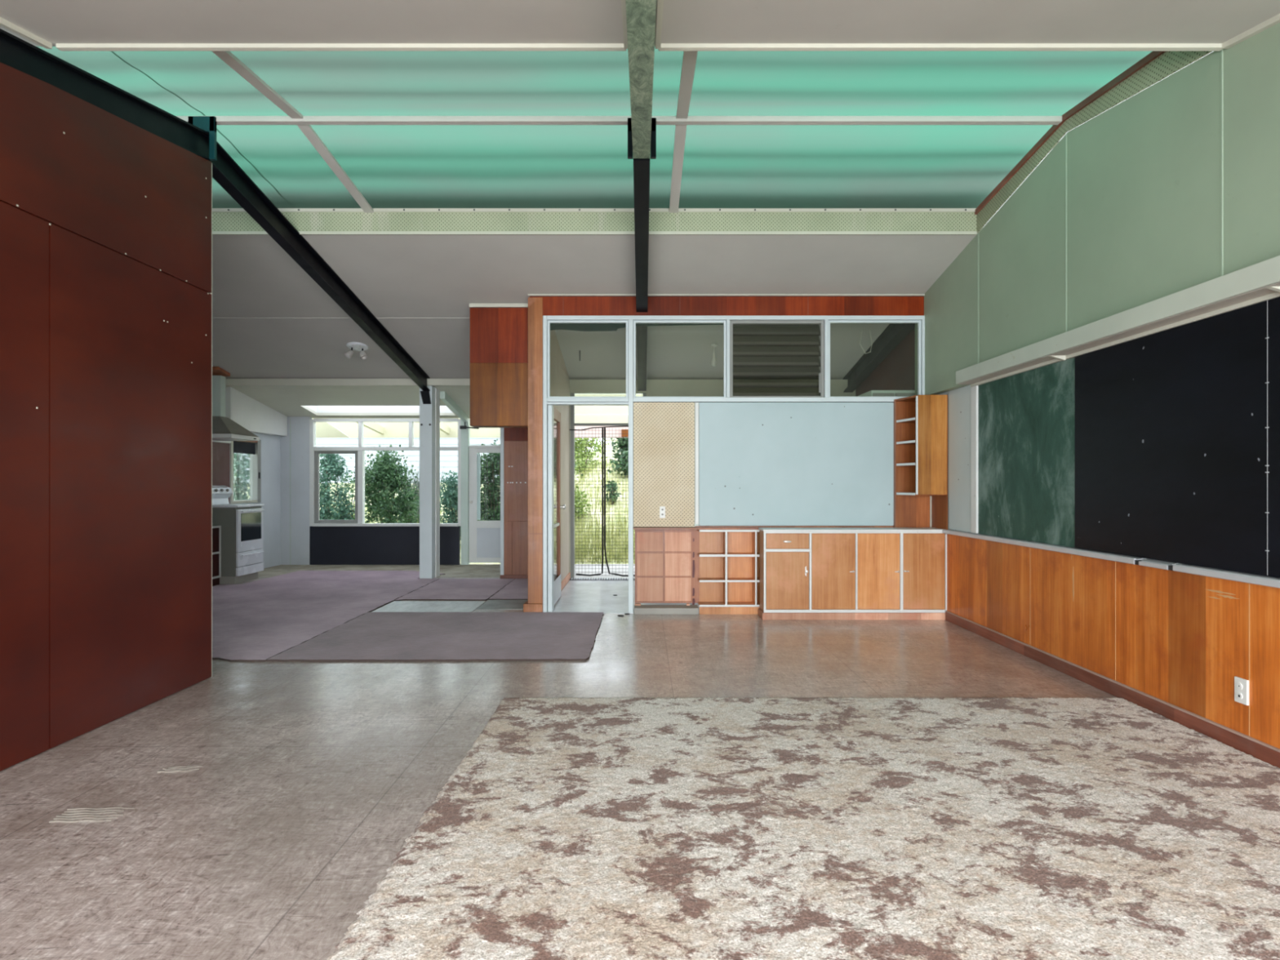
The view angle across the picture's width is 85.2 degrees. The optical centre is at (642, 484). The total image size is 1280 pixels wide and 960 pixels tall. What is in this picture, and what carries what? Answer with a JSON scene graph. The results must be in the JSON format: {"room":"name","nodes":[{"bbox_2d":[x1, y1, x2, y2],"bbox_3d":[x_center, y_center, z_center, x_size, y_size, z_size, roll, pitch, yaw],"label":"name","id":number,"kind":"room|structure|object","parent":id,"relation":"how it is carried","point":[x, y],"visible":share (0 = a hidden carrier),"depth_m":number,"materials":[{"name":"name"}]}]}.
{"room":"empty classroom","nodes":[
{"label":"empty classroom","id":0,"kind":"room"},
{"bbox_2d":[0,62,212,771],"bbox_3d":[-2.833,-0.415,1.254,0.102,3.331,6.507,0,0,0],"label":"wall","id":1,"kind":"structure","parent":0,"point":[106,220],"depth_m":3.56,"materials":[{"name":"brown wood"}]},
{"bbox_2d":[0,28,431,404],"bbox_3d":[-2.830,-1.604,3.623,0.170,1.513,11.045,0,0,0],"label":"steel beam","id":2,"kind":"structure","parent":1,"relation":"attached to","point":[197,136],"depth_m":4.48,"materials":[{"name":"black metal"}]},
{"bbox_2d":[241,432,280,568],"bbox_3d":[-5.660,-0.550,7.673,0.120,3.600,6.393,0,0,0],"label":"wall","id":3,"kind":"structure","parent":0,"point":[270,444],"depth_m":10.51,"materials":[{"name":"white paint"}]},
{"bbox_2d":[212,440,231,503],"bbox_3d":[-5.585,-0.163,8.715,0.029,0.865,1.430,0,0,0],"label":"backsplash","id":4,"kind":"structure","parent":3,"relation":"attached to","point":[220,449],"depth_m":9.24,"materials":[{"name":"brown tile"}]},
{"bbox_2d":[212,416,259,440],"bbox_3d":[-5.304,-0.713,8.825,0.566,0.295,0.620,0,0,0],"label":"range hood","id":5,"kind":"object","parent":3,"relation":"attached to","point":[224,428],"visible":0.74,"depth_m":8.74,"materials":[{"name":"metal"}]},
{"bbox_2d":[212,366,230,417],"bbox_3d":[-5.455,-1.167,8.845,0.289,0.609,0.250,0,0,0],"label":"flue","id":6,"kind":"object","parent":5,"relation":"on","point":[219,375],"visible":0.49,"depth_m":8.86,"materials":[{"name":"white metal"}]},
{"bbox_2d":[230,440,261,503],"bbox_3d":[-5.635,-0.190,9.830,0.130,0.918,0.738,0,0,0],"label":"window","id":7,"kind":"structure","parent":3,"relation":"in","point":[245,455],"depth_m":9.91,"materials":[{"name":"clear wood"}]},
{"bbox_2d":[233,440,255,454],"bbox_3d":[-5.625,-0.512,9.810,0.010,0.165,0.590,0,0,0],"label":"blind","id":8,"kind":"object","parent":7,"relation":"attached to","point":[240,447],"depth_m":9.83,"materials":[{"name":"black fabric"}]},
{"bbox_2d":[225,386,287,435],"bbox_3d":[-5.545,-1.017,10.020,0.109,0.554,1.480,0,0,0],"label":"bulkhead","id":9,"kind":"object","parent":3,"relation":"attached to","point":[251,414],"visible":0.79,"depth_m":9.82,"materials":[{"name":"white paint"}]},
{"bbox_2d":[280,416,312,564],"bbox_3d":[-3.720,0.085,10.819,4.000,2.330,0.103,0,0,0],"label":"wall","id":10,"kind":"structure","parent":0,"point":[295,446],"depth_m":10.77,"materials":[{"name":"white paint"}]},
{"bbox_2d":[309,526,460,564],"bbox_3d":[-3.991,0.953,10.800,2.313,0.594,0.060,0,0,0],"label":"wall","id":11,"kind":"structure","parent":10,"relation":"attached to","point":[328,545],"depth_m":10.77,"materials":[{"name":"black paint"}]},
{"bbox_2d":[309,417,460,526],"bbox_3d":[-3.979,-0.181,10.790,2.337,1.669,0.120,0,0,0],"label":"window","id":12,"kind":"structure","parent":10,"relation":"in","point":[315,451],"depth_m":10.76,"materials":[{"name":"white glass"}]},
{"bbox_2d":[312,417,500,437],"bbox_3d":[-4.200,-0.962,11.565,4.800,0.417,1.350,0,0,0],"label":"eave","id":13,"kind":"object","parent":10,"relation":"attached to","point":[323,429],"visible":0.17,"depth_m":12.20,"materials":[{"name":"beige paint"}]},
{"bbox_2d":[468,444,500,562],"bbox_3d":[-2.263,0.115,10.783,0.846,2.210,0.135,0,0,0],"label":"door","id":14,"kind":"structure","parent":10,"relation":"in","point":[484,535],"depth_m":10.78,"materials":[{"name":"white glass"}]},
{"bbox_2d":[231,386,470,417],"bbox_3d":[-3.660,-1.182,10.070,3.880,0.312,1.600,0,0,0],"label":"ceiling","id":15,"kind":"structure","parent":0,"point":[287,401],"depth_m":9.83,"materials":[{"name":"white paint"}]},
{"bbox_2d":[306,405,453,413],"bbox_3d":[-3.935,-1.215,10.435,2.230,0.238,0.630,0,0,0],"label":"roof light","id":16,"kind":"object","parent":15,"relation":"attached to","point":[318,409],"visible":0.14,"depth_m":10.70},
{"bbox_2d":[440,391,467,422],"bbox_3d":[-2.723,-1.107,10.110,0.065,0.307,1.260,0,0,0],"label":"rafter","id":17,"kind":"object","parent":15,"relation":"attached to","point":[445,397],"visible":1,"depth_m":9.97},
{"bbox_2d":[257,564,500,577],"bbox_3d":[-3.735,1.300,10.085,4.030,0.100,1.570,0,0,0],"label":"floor","id":18,"kind":"structure","parent":0,"point":[470,570],"depth_m":10.19,"materials":[{"name":"concrete"}]},
{"bbox_2d":[419,386,439,578],"bbox_3d":[-2.842,-0.020,9.303,0.175,2.540,0.333,0,0,0],"label":"support post","id":19,"kind":"object","parent":18,"relation":"on","point":[429,414],"visible":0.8,"depth_m":9.14,"materials":[{"name":"metal"}]},
{"bbox_2d":[460,417,470,564],"bbox_3d":[-2.749,0.115,10.810,0.114,2.270,0.120,0,0,0],"label":"post","id":20,"kind":"object","parent":18,"relation":"on","point":[464,433],"visible":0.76,"depth_m":10.75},
{"bbox_2d":[459,422,479,429],"bbox_3d":[-2.660,-0.929,10.711,0.307,0.171,0.054,0,0,10],"label":"stay arm","id":21,"kind":"object","parent":20,"relation":"attached to","point":[461,427],"visible":0.95,"depth_m":10.71,"materials":[{"name":"metal"}]},
{"bbox_2d":[0,577,1117,959],"bbox_3d":[-1.400,1.298,3.650,8.700,0.104,11.300,0,0,0],"label":"floor","id":22,"kind":"structure","parent":0,"point":[313,777],"depth_m":3.13,"materials":[{"name":"grey concrete"}]},
{"bbox_2d":[48,807,134,822],"bbox_3d":[-2.080,1.248,2.627,0.248,0.004,0.117,0,0,0],"label":"glue patch","id":23,"kind":"object","parent":22,"relation":"on","point":[82,807],"visible":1,"depth_m":2.62,"materials":[{"name":"grey"}]},
{"bbox_2d":[157,765,203,772],"bbox_3d":[-2.022,1.248,3.047,0.164,0.004,0.060,0,0,-6],"label":"glue patch","id":24,"kind":"object","parent":22,"relation":"on","point":[169,768],"visible":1,"depth_m":3.05,"materials":[{"name":"grey"}]},
{"bbox_2d":[212,525,221,586],"bbox_3d":[-5.407,0.882,8.045,0.357,0.735,1.190,0,0,0],"label":"base cabinet","id":25,"kind":"object","parent":22,"relation":"on","point":[216,530],"visible":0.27,"depth_m":8.56,"materials":[{"name":"wood"}]},
{"bbox_2d":[212,485,264,584],"bbox_3d":[-5.288,0.635,8.950,0.594,1.230,0.608,0,0,0],"label":"stove","id":26,"kind":"object","parent":22,"relation":"on","point":[242,524],"visible":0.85,"depth_m":8.77,"materials":[{"name":"white metal"}]},
{"bbox_2d":[212,503,264,507],"bbox_3d":[-5.305,0.280,8.950,0.560,0.029,0.608,0,0,0],"label":"cooktop","id":27,"kind":"object","parent":26,"relation":"in","point":[214,505],"depth_m":8.83,"materials":[{"name":"white metal"}]},
{"bbox_2d":[212,570,444,661],"bbox_3d":[-3.928,1.244,7.426,2.557,0.012,5.058,0,0,0],"label":"carpet","id":28,"kind":"object","parent":22,"relation":"on","point":[261,620],"visible":0.56,"depth_m":7.10,"materials":[{"name":"grey carpet"}]},
{"bbox_2d":[371,600,485,612],"bbox_3d":[-2.152,1.248,7.070,0.975,0.004,0.680,0,0,0],"label":"sheet","id":29,"kind":"object","parent":22,"relation":"on","point":[396,606],"visible":0.86,"depth_m":7.05,"materials":[{"name":"grey"}]},
{"bbox_2d":[266,612,603,662],"bbox_3d":[-1.510,1.243,5.809,2.278,0.014,1.829,0,0,0],"label":"carpet","id":30,"kind":"object","parent":22,"relation":"on","point":[405,637],"visible":1,"depth_m":5.62,"materials":[{"name":"grey carpet"}]},
{"bbox_2d":[394,578,514,600],"bbox_3d":[-2.158,1.244,8.262,0.983,0.012,1.684,0,0,0],"label":"carpet","id":31,"kind":"object","parent":22,"relation":"on","point":[444,589],"visible":0.94,"depth_m":8.14,"materials":[{"name":"grey carpet"}]},
{"bbox_2d":[475,600,528,609],"bbox_3d":[-1.383,1.248,7.210,0.545,0.004,0.560,0,0,0],"label":"sheet","id":32,"kind":"object","parent":22,"relation":"on","point":[490,604],"visible":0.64,"depth_m":7.15,"materials":[{"name":"grey"}]},
{"bbox_2d":[488,578,528,599],"bbox_3d":[-1.385,1.244,8.308,0.557,0.012,1.623,0,0,0],"label":"carpet","id":33,"kind":"object","parent":22,"relation":"on","point":[517,588],"visible":0.52,"depth_m":7.96,"materials":[{"name":"grey carpet"}]},
{"bbox_2d":[523,297,542,612],"bbox_3d":[-1.060,-0.280,6.825,0.186,3.059,0.180,0,0,0],"label":"timber post","id":34,"kind":"object","parent":22,"relation":"on","point":[535,602],"visible":0.72,"depth_m":6.75,"materials":[{"name":"brown wood"}]},
{"bbox_2d":[634,604,698,614],"bbox_3d":[0.231,1.220,6.769,0.621,0.060,0.198,0,0,0],"label":"plinth","id":35,"kind":"object","parent":22,"relation":"on","point":[642,609],"visible":1,"depth_m":6.67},
{"bbox_2d":[697,529,759,613],"bbox_3d":[0.873,0.844,6.769,0.653,0.812,0.203,0,0,0],"label":"shelving unit","id":36,"kind":"object","parent":22,"relation":"on","point":[728,579],"visible":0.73,"depth_m":6.86,"materials":[{"name":"brown wood"}]},
{"bbox_2d":[633,526,759,529],"bbox_3d":[0.556,0.428,6.772,1.287,0.016,0.195,0,0,0],"label":"board","id":37,"kind":"object","parent":36,"relation":"on","point":[634,527],"visible":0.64,"depth_m":6.67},
{"bbox_2d":[697,577,759,581],"bbox_3d":[0.873,0.931,6.765,0.653,0.014,0.184,0,0,0],"label":"shelf","id":38,"kind":"object","parent":36,"relation":"attached to","point":[699,579],"depth_m":6.70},
{"bbox_2d":[697,552,759,555],"bbox_3d":[0.873,0.686,6.765,0.653,0.019,0.184,0,0,0],"label":"shelf","id":39,"kind":"object","parent":36,"relation":"attached to","point":[699,553],"depth_m":6.67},
{"bbox_2d":[697,601,759,606],"bbox_3d":[0.873,1.168,6.765,0.653,0.018,0.184,0,0,0],"label":"shelf","id":40,"kind":"object","parent":36,"relation":"attached to","point":[700,603],"depth_m":6.70,"materials":[{"name":"white wood"}]},
{"bbox_2d":[327,697,1279,959],"bbox_3d":[0.970,1.240,1.722,3.610,0.018,4.644,0,0,0],"label":"shag rug","id":41,"kind":"object","parent":22,"relation":"on","point":[570,828],"visible":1,"depth_m":2.38,"materials":[{"name":"beige carpet"}]},
{"bbox_2d":[758,527,946,619],"bbox_3d":[1.954,0.834,6.521,1.702,0.832,0.287,0,0,0],"label":"base cabinet","id":42,"kind":"object","parent":22,"relation":"on","point":[806,573],"visible":0.96,"depth_m":6.40,"materials":[{"name":"brown wood"}]},
{"bbox_2d":[550,329,570,591],"bbox_3d":[-1.022,-0.279,8.030,0.155,3.058,2.220,0,0,0],"label":"wall","id":43,"kind":"structure","parent":0,"point":[559,377],"depth_m":8.40,"materials":[{"name":"white paint"}]},
{"bbox_2d":[212,228,982,379],"bbox_3d":[-1.400,-1.729,7.487,8.700,0.724,3.626,0,0,0],"label":"ceiling","id":44,"kind":"structure","parent":0,"point":[271,319],"depth_m":6.62,"materials":[{"name":"white paint"}]},
{"bbox_2d":[225,378,470,386],"bbox_3d":[-3.354,-1.340,9.200,4.489,0.090,0.120,0,0,0],"label":"lintel","id":45,"kind":"object","parent":44,"relation":"attached to","point":[228,382],"visible":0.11,"depth_m":9.14,"materials":[{"name":"white paint"}]},
{"bbox_2d":[344,342,368,359],"bbox_3d":[-3.300,-1.526,8.048,0.251,0.185,0.235,0,0,0],"label":"ceiling spotlight","id":46,"kind":"object","parent":44,"relation":"attached to","point":[357,346],"visible":1,"depth_m":8.02,"materials":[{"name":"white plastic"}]},
{"bbox_2d":[469,303,528,427],"bbox_3d":[-1.419,-1.189,7.049,0.614,1.220,0.242,0,0,0],"label":"wall cabinet","id":47,"kind":"object","parent":44,"relation":"hanging from","point":[499,332],"visible":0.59,"depth_m":6.94,"materials":[{"name":"brown wood"}]},
{"bbox_2d":[36,46,1212,235],"bbox_3d":[-1.334,-2.248,4.425,8.532,0.438,3.050,0,0,0],"label":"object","id":48,"kind":"object","parent":44,"relation":"attached to","point":[340,143],"visible":0.76,"depth_m":4.66,"materials":[{"name":"plastic"}]},
{"bbox_2d":[711,343,717,366],"bbox_3d":[0.825,-1.480,8.000,0.075,0.253,0.068,0,0,0],"label":"pendant bulb","id":49,"kind":"object","parent":44,"relation":"hanging from","point":[713,362],"visible":1,"depth_m":7.98,"materials":[{"name":"white plastic"}]},
{"bbox_2d":[859,329,872,353],"bbox_3d":[2.442,-1.552,7.600,0.141,0.264,0.012,0,0,0],"label":"cable loop","id":50,"kind":"object","parent":44,"relation":"hanging from","point":[862,330],"visible":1,"depth_m":7.59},
{"bbox_2d":[0,0,1279,51],"bbox_3d":[-0.150,-1.529,0.489,6.200,1.166,5.579,0,0,0],"label":"ceiling","id":51,"kind":"structure","parent":0,"point":[66,25],"depth_m":3.06,"materials":[{"name":"white paint"}]},
{"bbox_2d":[625,0,656,391],"bbox_3d":[-0.004,-1.601,3.640,0.183,1.498,11.080,0,0,0],"label":"steel beam","id":52,"kind":"structure","parent":51,"relation":"attached to","point":[640,14],"depth_m":4.05,"materials":[{"name":"black metal"}]},
{"bbox_2d":[500,379,855,579],"bbox_3d":[0.542,-0.061,9.195,4.817,2.622,0.130,0,0,0],"label":"wall","id":53,"kind":"structure","parent":0,"point":[513,441],"depth_m":9.14,"materials":[{"name":"brown wood"}]},
{"bbox_2d":[568,392,646,580],"bbox_3d":[-0.448,0.025,9.125,0.995,2.450,0.250,0,0,0],"label":"door frame","id":54,"kind":"structure","parent":53,"relation":"in","point":[573,424],"depth_m":9.15,"materials":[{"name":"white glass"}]},
{"bbox_2d":[569,426,628,431],"bbox_3d":[-0.453,-0.732,9.125,1.005,0.067,0.016,0,0,0],"label":"cable","id":55,"kind":"object","parent":54,"relation":"attached to","point":[606,426],"visible":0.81,"depth_m":9.12,"materials":[{"name":"black rubber"}]},
{"bbox_2d":[575,427,635,576],"bbox_3d":[-0.448,0.240,9.265,0.896,1.980,0.044,0,0,0],"label":"gate","id":56,"kind":"object","parent":54,"relation":"attached to","point":[592,433],"visible":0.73,"depth_m":9.28,"materials":[{"name":"metal"}]},
{"bbox_2d":[527,293,924,315],"bbox_3d":[0.816,-1.735,6.794,3.853,0.208,0.122,0,0,0],"label":"wall","id":57,"kind":"structure","parent":0,"point":[552,305],"depth_m":6.76,"materials":[{"name":"brown wood"}]},
{"bbox_2d":[855,327,915,396],"bbox_3d":[2.865,-0.280,8.125,0.130,3.060,2.270,0,0,0],"label":"wall","id":58,"kind":"structure","parent":0,"point":[896,371],"depth_m":7.66,"materials":[{"name":"grey paint"}]},
{"bbox_2d":[857,390,915,396],"bbox_3d":[2.555,-0.650,7.266,0.470,0.600,0.468,0,0,0],"label":"upper cabinet","id":59,"kind":"object","parent":58,"relation":"attached to","point":[873,393],"visible":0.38,"depth_m":7.03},
{"bbox_2d":[915,22,1279,748],"bbox_3d":[2.830,-0.506,2.490,0.200,3.512,8.980,0,0,0],"label":"wall","id":60,"kind":"structure","parent":0,"point":[1174,187],"depth_m":3.97,"materials":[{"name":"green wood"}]},
{"bbox_2d":[842,323,915,392],"bbox_3d":[2.700,-1.454,8.040,0.120,0.709,2.280,0,0,0],"label":"steel beam","id":61,"kind":"structure","parent":60,"relation":"attached to","point":[893,335],"depth_m":7.96,"materials":[{"name":"black metal"}]},
{"bbox_2d":[893,395,947,529],"bbox_3d":[2.615,-0.198,6.558,0.364,1.238,0.368,0,0,0],"label":"upper cabinet","id":62,"kind":"object","parent":60,"relation":"attached to","point":[920,421],"visible":0.98,"depth_m":6.56,"materials":[{"name":"brown wood"}]},
{"bbox_2d":[897,417,915,422],"bbox_3d":[2.617,-0.601,6.561,0.344,0.018,0.333,0,0,0],"label":"shelf","id":63,"kind":"object","parent":62,"relation":"attached to","point":[900,420],"depth_m":6.60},
{"bbox_2d":[970,357,1075,547],"bbox_3d":[2.795,-0.204,5.192,0.029,1.232,1.397,0,0,0],"label":"chalkboard","id":64,"kind":"object","parent":60,"relation":"attached to","point":[1023,424],"visible":1,"depth_m":5.09,"materials":[{"name":"green"}]},
{"bbox_2d":[942,528,1279,588],"bbox_3d":[2.780,0.432,2.250,0.057,0.037,8.260,0,0,0],"label":"chalk tray","id":65,"kind":"object","parent":60,"relation":"attached to","point":[1269,581],"visible":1,"depth_m":3.88,"materials":[{"name":"metal"}]},
{"bbox_2d":[945,610,1279,768],"bbox_3d":[2.789,1.206,2.245,0.018,0.088,8.290,0,0,0],"label":"baseboard","id":66,"kind":"structure","parent":60,"relation":"attached to","point":[1264,752],"depth_m":3.93,"materials":[{"name":"brown wood"}]},
{"bbox_2d":[955,255,1279,386],"bbox_3d":[2.732,-0.883,2.005,0.154,0.142,7.790,0,0,0],"label":"pelmet","id":67,"kind":"object","parent":60,"relation":"attached to","point":[1259,282],"visible":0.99,"depth_m":3.72,"materials":[{"name":"paint"}]},
{"bbox_2d":[1075,299,1269,576],"bbox_3d":[2.798,-0.209,3.795,0.022,1.242,1.394,0,0,0],"label":"board","id":68,"kind":"object","parent":60,"relation":"attached to","point":[1171,427],"visible":1,"depth_m":3.60,"materials":[{"name":"metal"}]},
{"bbox_2d":[1234,676,1248,705],"bbox_3d":[2.789,0.964,3.242,0.017,0.117,0.070,0,0,0],"label":"power outlet","id":69,"kind":"object","parent":60,"relation":"attached to","point":[1241,685],"visible":1,"depth_m":3.23,"materials":[{"name":"white plastic"}]},
{"bbox_2d":[1267,297,1279,577],"bbox_3d":[2.800,-0.204,2.153,0.019,1.232,1.903,0,0,0],"label":"board","id":70,"kind":"object","parent":60,"relation":"attached to","point":[1273,304],"visible":1,"depth_m":3.07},
{"bbox_3d":[1.356,0.229,6.770,2.888,2.042,0.180,0,0,0],"label":"wall","id":71,"kind":"structure","parent":0,"visible":0},
{"bbox_2d":[554,408,565,604],"bbox_3d":[-0.886,0.229,7.282,0.098,2.018,0.756,0,0,0],"label":"door","id":72,"kind":"structure","parent":71,"relation":"in","point":[557,506],"depth_m":7.50,"materials":[{"name":"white wood"}]},
{"bbox_2d":[547,320,628,397],"bbox_3d":[-0.530,-1.214,6.782,0.784,0.753,0.045,0,0,0],"label":"window","id":73,"kind":"structure","parent":71,"relation":"in","point":[626,322],"depth_m":6.76,"materials":[{"name":"grey glass"}]},
{"bbox_2d":[550,323,626,331],"bbox_3d":[-0.528,-1.537,6.816,0.761,0.085,0.003,0,0,0],"label":"film","id":74,"kind":"object","parent":73,"relation":"attached to","point":[571,326],"visible":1,"depth_m":6.82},
{"bbox_2d":[633,402,694,526],"bbox_3d":[0.210,-0.188,6.760,0.593,1.207,0.014,0,0,0],"label":"pegboard","id":75,"kind":"object","parent":71,"relation":"attached to","point":[664,433],"visible":1,"depth_m":6.75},
{"bbox_2d":[659,506,665,518],"bbox_3d":[0.194,0.274,6.746,0.054,0.113,0.014,0,0,0],"label":"power outlet","id":76,"kind":"object","parent":75,"relation":"attached to","point":[662,508],"visible":1,"depth_m":6.74,"materials":[{"name":"white plastic"}]},
{"bbox_2d":[635,529,698,605],"bbox_3d":[0.242,0.818,6.829,0.633,0.740,0.058,0,0,0],"label":"cabinet","id":77,"kind":"object","parent":71,"relation":"attached to","point":[667,561],"visible":0.99,"depth_m":6.84,"materials":[{"name":"brown wood"}]},
{"bbox_2d":[633,320,725,397],"bbox_3d":[0.363,-1.214,6.782,0.901,0.753,0.045,0,0,0],"label":"window","id":78,"kind":"structure","parent":71,"relation":"in","point":[635,322],"depth_m":6.76,"materials":[{"name":"grey glass"}]},
{"bbox_2d":[635,323,723,326],"bbox_3d":[0.369,-1.563,6.816,0.877,0.035,0.003,0,0,0],"label":"film","id":79,"kind":"object","parent":78,"relation":"attached to","point":[637,324],"visible":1,"depth_m":6.82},
{"bbox_2d":[542,315,924,613],"bbox_3d":[0.889,-0.190,6.819,3.704,2.880,0.173,0,0,0],"label":"door frame","id":80,"kind":"structure","parent":71,"relation":"attached to","point":[548,403],"depth_m":6.74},
{"bbox_2d":[729,320,823,397],"bbox_3d":[1.306,-1.214,6.799,0.916,0.753,0.088,0,0,0],"label":"window","id":81,"kind":"structure","parent":71,"relation":"in","point":[820,322],"depth_m":6.76,"materials":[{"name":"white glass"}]},
{"bbox_2d":[694,402,893,527],"bbox_3d":[1.482,-0.180,6.753,1.943,1.221,0.027,0,0,0],"label":"board","id":82,"kind":"object","parent":71,"relation":"attached to","point":[757,464],"visible":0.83,"depth_m":6.74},
{"bbox_2d":[828,320,920,397],"bbox_3d":[2.256,-1.214,6.782,0.904,0.753,0.045,0,0,0],"label":"window","id":83,"kind":"structure","parent":71,"relation":"in","point":[918,322],"depth_m":6.76,"materials":[{"name":"grey glass"}]},
{"label":"outside","id":84,"kind":"structure","parent":0,"visible":0},
{"bbox_2d":[320,437,635,564],"bbox_3d":[-6.000,-0.733,21.070,32.000,4.025,20.000,0,0,0],"label":"ground","id":85,"kind":"structure","parent":84,"point":[608,448],"depth_m":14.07,"materials":[{"name":"green plant"}]},
{"bbox_2d":[320,453,355,519],"bbox_3d":[-5.654,0.253,12.571,0.891,1.731,0.844,0,0,-5],"label":"shrub","id":86,"kind":"object","parent":85,"relation":"on","point":[330,463],"visible":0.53,"depth_m":12.51,"materials":[{"name":"green plant"}]},
{"bbox_2d":[335,470,355,519],"bbox_3d":[-5.570,0.350,13.176,0.591,1.360,0.574,0,0,-13],"label":"shrub","id":87,"kind":"object","parent":85,"relation":"on","point":[347,474],"visible":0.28,"depth_m":13.16,"materials":[{"name":"green plant"}]},
{"bbox_2d":[346,443,419,523],"bbox_3d":[-4.638,0.184,12.568,1.357,1.866,1.087,0,0,0],"label":"tree","id":88,"kind":"object","parent":85,"relation":"on","point":[386,477],"visible":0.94,"depth_m":12.47,"materials":[{"name":"green plant"}]},
{"bbox_2d":[315,437,500,483],"bbox_3d":[-10.300,-1.300,22.950,14.200,4.100,4.900,0,0,0],"label":"house","id":89,"kind":"structure","parent":85,"relation":"on","point":[450,458],"depth_m":20.98,"materials":[{"name":"white"}]},
{"bbox_2d":[397,484,419,523],"bbox_3d":[-4.542,0.526,13.592,0.509,1.028,0.571,0,0,0],"label":"shrub","id":90,"kind":"object","parent":85,"relation":"on","point":[410,491],"visible":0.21,"depth_m":13.61,"materials":[{"name":"green plant"}]},
{"bbox_2d":[387,462,448,523],"bbox_3d":[-4.832,0.154,15.078,1.506,1.378,1.720,0,0,38],"label":"bush","id":91,"kind":"object","parent":85,"relation":"on","point":[417,483],"visible":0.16,"depth_m":14.85,"materials":[{"name":"green plant"}]},
{"bbox_2d":[440,469,460,526],"bbox_3d":[-3.402,0.443,12.640,0.789,1.409,0.811,0,0,0],"label":"shrub","id":92,"kind":"object","parent":85,"relation":"on","point":[450,497],"visible":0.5,"depth_m":12.49,"materials":[{"name":"green plant"}]},
{"bbox_2d":[477,439,500,520],"bbox_3d":[-2.600,0.188,12.121,1.000,1.960,0.665,0,0,13],"label":"shrub","id":93,"kind":"object","parent":85,"relation":"on","point":[492,501],"visible":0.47,"depth_m":12.04,"materials":[{"name":"green plant"}]},
{"bbox_2d":[574,480,591,521],"bbox_3d":[-1.354,0.317,13.014,0.809,0.907,0.934,0,0,0],"label":"shrub","id":94,"kind":"object","parent":85,"relation":"on","point":[578,505],"visible":0.16,"depth_m":12.97,"materials":[{"name":"green plant"}]},
{"bbox_2d":[574,437,608,478],"bbox_3d":[-1.467,-0.747,17.131,1.584,1.274,1.441,0,0,-21],"label":"shrub","id":95,"kind":"object","parent":85,"relation":"on","point":[580,446],"visible":0.39,"depth_m":17.06,"materials":[{"name":"green plant"}]},
{"bbox_2d":[574,394,642,437],"bbox_3d":[-0.250,-0.198,11.440,2.900,2.896,0.160,0,0,0],"label":"fascia","id":96,"kind":"object","parent":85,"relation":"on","point":[583,414],"visible":0.03,"depth_m":11.40,"materials":[{"name":"beige paint"}]},
{"bbox_2d":[603,480,624,504],"bbox_3d":[-0.623,0.167,13.583,0.405,0.514,0.501,0,0,-28],"label":"shrub","id":97,"kind":"object","parent":85,"relation":"on","point":[615,495],"visible":0.82,"depth_m":13.54,"materials":[{"name":"green plant"}]},
{"bbox_2d":[607,437,628,478],"bbox_3d":[0.076,-0.750,15.243,1.832,1.703,1.686,0,0,4],"label":"shrub","id":98,"kind":"object","parent":85,"relation":"on","point":[625,443],"visible":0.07,"depth_m":15.06,"materials":[{"name":"green plant"}]},
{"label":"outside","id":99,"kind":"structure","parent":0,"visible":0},
{"bbox_2d":[574,564,635,577],"bbox_3d":[1.145,1.308,10.155,5.710,0.085,1.690,0,0,0],"label":"path","id":100,"kind":"structure","parent":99,"point":[588,571],"depth_m":10.12,"materials":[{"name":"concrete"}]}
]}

